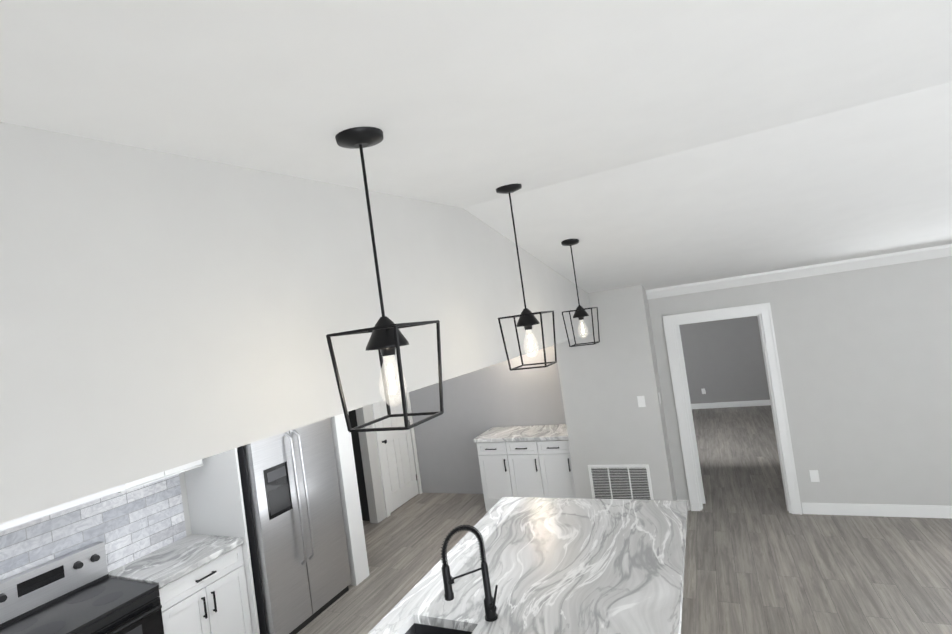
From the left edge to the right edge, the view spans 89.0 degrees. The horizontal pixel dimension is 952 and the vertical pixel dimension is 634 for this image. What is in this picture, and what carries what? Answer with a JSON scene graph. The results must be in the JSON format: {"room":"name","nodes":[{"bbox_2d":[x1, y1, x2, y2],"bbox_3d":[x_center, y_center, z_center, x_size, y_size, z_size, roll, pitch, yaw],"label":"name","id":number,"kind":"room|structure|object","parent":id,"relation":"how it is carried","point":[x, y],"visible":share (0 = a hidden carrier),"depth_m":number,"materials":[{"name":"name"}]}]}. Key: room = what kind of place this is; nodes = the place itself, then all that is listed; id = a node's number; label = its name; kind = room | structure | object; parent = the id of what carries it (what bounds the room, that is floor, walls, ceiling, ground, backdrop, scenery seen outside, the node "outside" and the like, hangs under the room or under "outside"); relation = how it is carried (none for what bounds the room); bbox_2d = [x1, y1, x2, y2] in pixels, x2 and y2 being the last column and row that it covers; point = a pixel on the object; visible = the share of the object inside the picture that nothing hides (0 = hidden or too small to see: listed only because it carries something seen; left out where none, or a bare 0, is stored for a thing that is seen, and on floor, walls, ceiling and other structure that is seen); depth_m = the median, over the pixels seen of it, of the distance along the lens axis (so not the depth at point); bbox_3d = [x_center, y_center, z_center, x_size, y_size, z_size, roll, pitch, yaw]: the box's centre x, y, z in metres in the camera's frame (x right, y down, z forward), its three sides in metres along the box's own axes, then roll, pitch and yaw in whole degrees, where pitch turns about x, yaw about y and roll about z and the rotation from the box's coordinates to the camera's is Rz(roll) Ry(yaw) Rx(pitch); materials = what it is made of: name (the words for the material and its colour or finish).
{"room":"kitchen","nodes":[
{"label":"kitchen","id":0,"kind":"room"},
{"bbox_2d":[0,122,592,523],"bbox_3d":[-0.326,-0.134,2.288,0.300,0.890,6.750,-9,-2,25],"label":"wall","id":1,"kind":"structure","parent":0,"point":[161,311],"depth_m":1.17,"materials":[{"name":"white paint"}]},
{"bbox_2d":[179,393,419,535],"bbox_3d":[-3.126,1.526,2.701,0.120,2.550,10.240,-9,-2,25],"label":"wall","id":2,"kind":"structure","parent":0,"point":[372,476],"depth_m":6.25,"materials":[{"name":"grey paint"}]},
{"bbox_2d":[0,484,125,531],"bbox_3d":[-2.751,0.973,3.047,0.403,0.489,0.748,-9,-2,25],"label":"upper cabinet","id":3,"kind":"object","parent":2,"relation":"attached to","point":[43,513],"visible":0.02,"depth_m":2.96,"materials":[{"name":"white painted wood"}]},
{"bbox_2d":[0,474,185,580],"bbox_3d":[-2.852,1.561,3.117,0.011,0.655,1.980,-9,-2,25],"label":"tiled wall","id":4,"kind":"structure","parent":2,"relation":"attached to","point":[127,527],"depth_m":3.52,"materials":[{"name":"grey tile"}]},
{"bbox_2d":[117,459,202,492],"bbox_3d":[-2.528,0.753,3.690,0.327,0.926,0.610,-9,-2,25],"label":"upper cabinet","id":5,"kind":"object","parent":2,"relation":"attached to","point":[160,475],"depth_m":3.59,"materials":[{"name":"white wood"}]},
{"bbox_2d":[372,392,421,516],"bbox_3d":[-1.129,1.574,6.796,0.018,2.110,0.880,-9,-2,25],"label":"door frame","id":6,"kind":"structure","parent":2,"relation":"attached to","point":[381,463],"depth_m":6.43,"materials":[{"name":"white wood"}]},
{"bbox_2d":[376,395,418,512],"bbox_3d":[-1.131,1.607,6.812,0.095,2.022,0.752,-9,-2,25],"label":"door leaf","id":7,"kind":"structure","parent":2,"relation":"in","point":[400,470],"depth_m":6.79,"materials":[{"name":"white wood"}]},
{"bbox_2d":[348,410,369,520],"bbox_3d":[-1.994,1.458,6.265,0.820,2.550,0.620,-9,-2,25],"label":"wall","id":8,"kind":"structure","parent":0,"point":[359,471],"depth_m":6.37,"materials":[{"name":"black"}]},
{"bbox_2d":[0,0,951,292],"bbox_3d":[2.257,-0.733,1.370,5.870,0.616,7.290,-9,-2,25],"label":"ceiling","id":9,"kind":"structure","parent":0,"point":[650,144],"depth_m":1.27,"materials":[{"name":"white paint"}]},
{"bbox_2d":[326,127,443,431],"bbox_3d":[-0.252,-0.105,1.246,0.211,0.757,0.212,-9,-2,25],"label":"pendant light","id":10,"kind":"object","parent":9,"relation":"hanging from","point":[387,338],"visible":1,"depth_m":1.22,"materials":[{"name":"black metal"}]},
{"bbox_2d":[496,183,556,370],"bbox_3d":[0.210,-0.194,2.264,0.211,0.858,0.212,-9,-2,25],"label":"pendant light","id":11,"kind":"object","parent":9,"relation":"hanging from","point":[527,320],"visible":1,"depth_m":2.24,"materials":[{"name":"black metal"}]},
{"bbox_2d":[561,239,599,346],"bbox_3d":[0.703,-0.173,3.360,0.211,0.736,0.212,-9,-2,25],"label":"pendant light","id":12,"kind":"object","parent":9,"relation":"hanging from","point":[580,313],"visible":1,"depth_m":3.34,"materials":[{"name":"black metal"}]},
{"bbox_2d":[409,345,565,493],"bbox_3d":[0.191,1.168,6.733,2.550,2.550,0.120,-9,-2,25],"label":"wall","id":13,"kind":"structure","parent":0,"point":[476,403],"depth_m":6.79,"materials":[{"name":"grey paint"}]},
{"bbox_2d":[297,405,951,633],"bbox_3d":[-0.545,2.527,4.304,15.000,0.060,16.000,-9,-2,25],"label":"floor","id":14,"kind":"structure","parent":0,"point":[760,558],"depth_m":4.25,"materials":[{"name":"grey wood"}]},
{"bbox_2d":[0,541,163,633],"bbox_3d":[-2.445,2.137,2.951,0.696,1.165,0.744,-9,-2,25],"label":"range","id":15,"kind":"object","parent":14,"relation":"on","point":[79,591],"visible":1,"depth_m":3.05,"materials":[{"name":"black metal"}]},
{"bbox_2d":[159,545,252,633],"bbox_3d":[-2.184,2.262,3.618,0.597,0.880,0.660,-9,-2,25],"label":"base cabinet","id":16,"kind":"object","parent":14,"relation":"on","point":[211,597],"visible":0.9,"depth_m":3.51,"materials":[{"name":"white wood"}]},
{"bbox_2d":[108,534,243,587],"bbox_3d":[-2.522,1.825,2.987,0.616,0.043,2.053,-9,-2,25],"label":"countertop","id":17,"kind":"structure","parent":16,"relation":"on","point":[167,564],"depth_m":3.55,"materials":[{"name":"stone"}]},
{"bbox_2d":[184,448,259,633],"bbox_3d":[-2.126,1.471,3.937,0.647,2.446,0.020,-9,-2,25],"label":"panel","id":18,"kind":"object","parent":14,"relation":"on","point":[214,495],"visible":0.19,"depth_m":3.88,"materials":[{"name":"white wood"}]},
{"bbox_2d":[237,418,351,633],"bbox_3d":[-1.781,1.783,4.356,0.798,1.755,0.910,-9,-2,25],"label":"refrigerator","id":19,"kind":"object","parent":14,"relation":"on","point":[296,531],"visible":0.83,"depth_m":4.09,"materials":[{"name":"silver metal"}]},
{"bbox_2d":[330,413,368,585],"bbox_3d":[-1.611,1.423,4.941,0.750,2.450,0.200,-9,-2,25],"label":"pier","id":20,"kind":"object","parent":14,"relation":"on","point":[351,506],"visible":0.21,"depth_m":4.74,"materials":[{"name":"white paint"}]},
{"bbox_2d":[476,440,576,510],"bbox_3d":[0.718,1.923,6.104,1.200,0.880,0.629,-9,-2,25],"label":"base cabinet","id":21,"kind":"object","parent":14,"relation":"on","point":[539,469],"visible":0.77,"depth_m":5.85,"materials":[{"name":"white wood"}]},
{"bbox_2d":[473,424,567,442],"bbox_3d":[0.652,1.464,6.117,1.235,0.043,0.627,-9,-2,25],"label":"countertop","id":22,"kind":"structure","parent":21,"relation":"on","point":[529,433],"depth_m":6.03,"materials":[{"name":"stone"}]},
{"bbox_2d":[368,497,687,633],"bbox_3d":[0.291,1.863,2.290,1.370,0.925,2.890,-9,-2,25],"label":"kitchen island","id":23,"kind":"object","parent":14,"relation":"on","point":[581,566],"visible":1,"depth_m":2.61,"materials":[{"name":"white stone"}]},
{"bbox_2d":[441,525,497,621],"bbox_3d":[-0.035,1.205,2.255,0.247,0.465,0.086,-7,-2,-24],"label":"faucet","id":24,"kind":"object","parent":23,"relation":"on","point":[490,607],"visible":1,"depth_m":2.27,"materials":[{"name":"black metal"}]},
{"bbox_2d":[556,285,676,500],"bbox_3d":[1.623,0.907,5.638,1.010,2.620,0.890,-9,-2,25],"label":"wall bump-out","id":25,"kind":"object","parent":14,"relation":"on","point":[609,378],"visible":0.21,"depth_m":5.20,"materials":[{"name":"grey paint"}]},
{"bbox_2d":[588,465,653,499],"bbox_3d":[1.557,1.845,5.207,0.640,0.510,0.013,-9,-2,25],"label":"air vent grille","id":26,"kind":"object","parent":25,"relation":"attached to","point":[627,482],"visible":0.6,"depth_m":5.20,"materials":[{"name":"white plastic"}]},
{"bbox_2d":[637,396,645,406],"bbox_3d":[1.738,0.888,5.089,0.072,0.116,0.009,-9,-2,25],"label":"light switch","id":27,"kind":"object","parent":25,"relation":"attached to","point":[641,400],"depth_m":5.09,"materials":[{"name":"white plastic"}]},
{"bbox_2d":[691,400,770,408],"bbox_3d":[5.018,1.813,9.967,8.570,0.112,0.013,-9,-2,25],"label":"baseboard","id":28,"kind":"structure","parent":14,"relation":"on","point":[755,402],"depth_m":9.87,"materials":[{"name":"white wood"}]},
{"bbox_2d":[679,316,769,403],"bbox_3d":[4.318,0.541,4.491,4.890,2.550,0.010,-9,-2,25],"label":"wall","id":29,"kind":"structure","parent":0,"point":[724,360],"depth_m":5.21,"materials":[{"name":"grey paint"}]},
{"bbox_2d":[648,256,951,513],"bbox_3d":[4.288,0.519,4.432,4.890,2.600,0.120,-9,-2,25],"label":"wall","id":30,"kind":"structure","parent":0,"point":[865,358],"depth_m":4.65,"materials":[{"name":"grey paint"}]},
{"bbox_2d":[676,325,705,503],"bbox_3d":[2.523,1.079,5.818,0.036,2.018,0.800,-8,-1,17],"label":"door frame","id":31,"kind":"structure","parent":30,"relation":"in","point":[690,414],"depth_m":5.43,"materials":[{"name":"white wood"}]},
{"bbox_2d":[662,303,801,514],"bbox_3d":[2.703,0.984,5.183,1.030,2.150,0.177,-9,-2,25],"label":"door frame","id":32,"kind":"structure","parent":30,"relation":"attached to","point":[762,312],"depth_m":5.02,"materials":[{"name":"wood"}]},
{"bbox_2d":[646,244,951,299],"bbox_3d":[4.095,-0.584,4.374,4.890,0.125,0.070,-9,-2,25],"label":"crown molding","id":33,"kind":"structure","parent":30,"relation":"attached to","point":[941,251],"depth_m":4.73,"materials":[{"name":"white wood"}]},
{"bbox_2d":[809,470,819,481],"bbox_3d":[3.372,1.584,4.826,0.072,0.116,0.008,-9,-2,25],"label":"outlet","id":34,"kind":"object","parent":30,"relation":"attached to","point":[814,475],"depth_m":4.82,"materials":[{"name":"white plastic"}]},
{"bbox_2d":[801,502,951,518],"bbox_3d":[4.942,1.676,4.103,3.690,0.112,0.013,-9,-2,25],"label":"baseboard","id":35,"kind":"structure","parent":30,"relation":"attached to","point":[917,511],"depth_m":4.61,"materials":[{"name":"white wood"}]}
]}

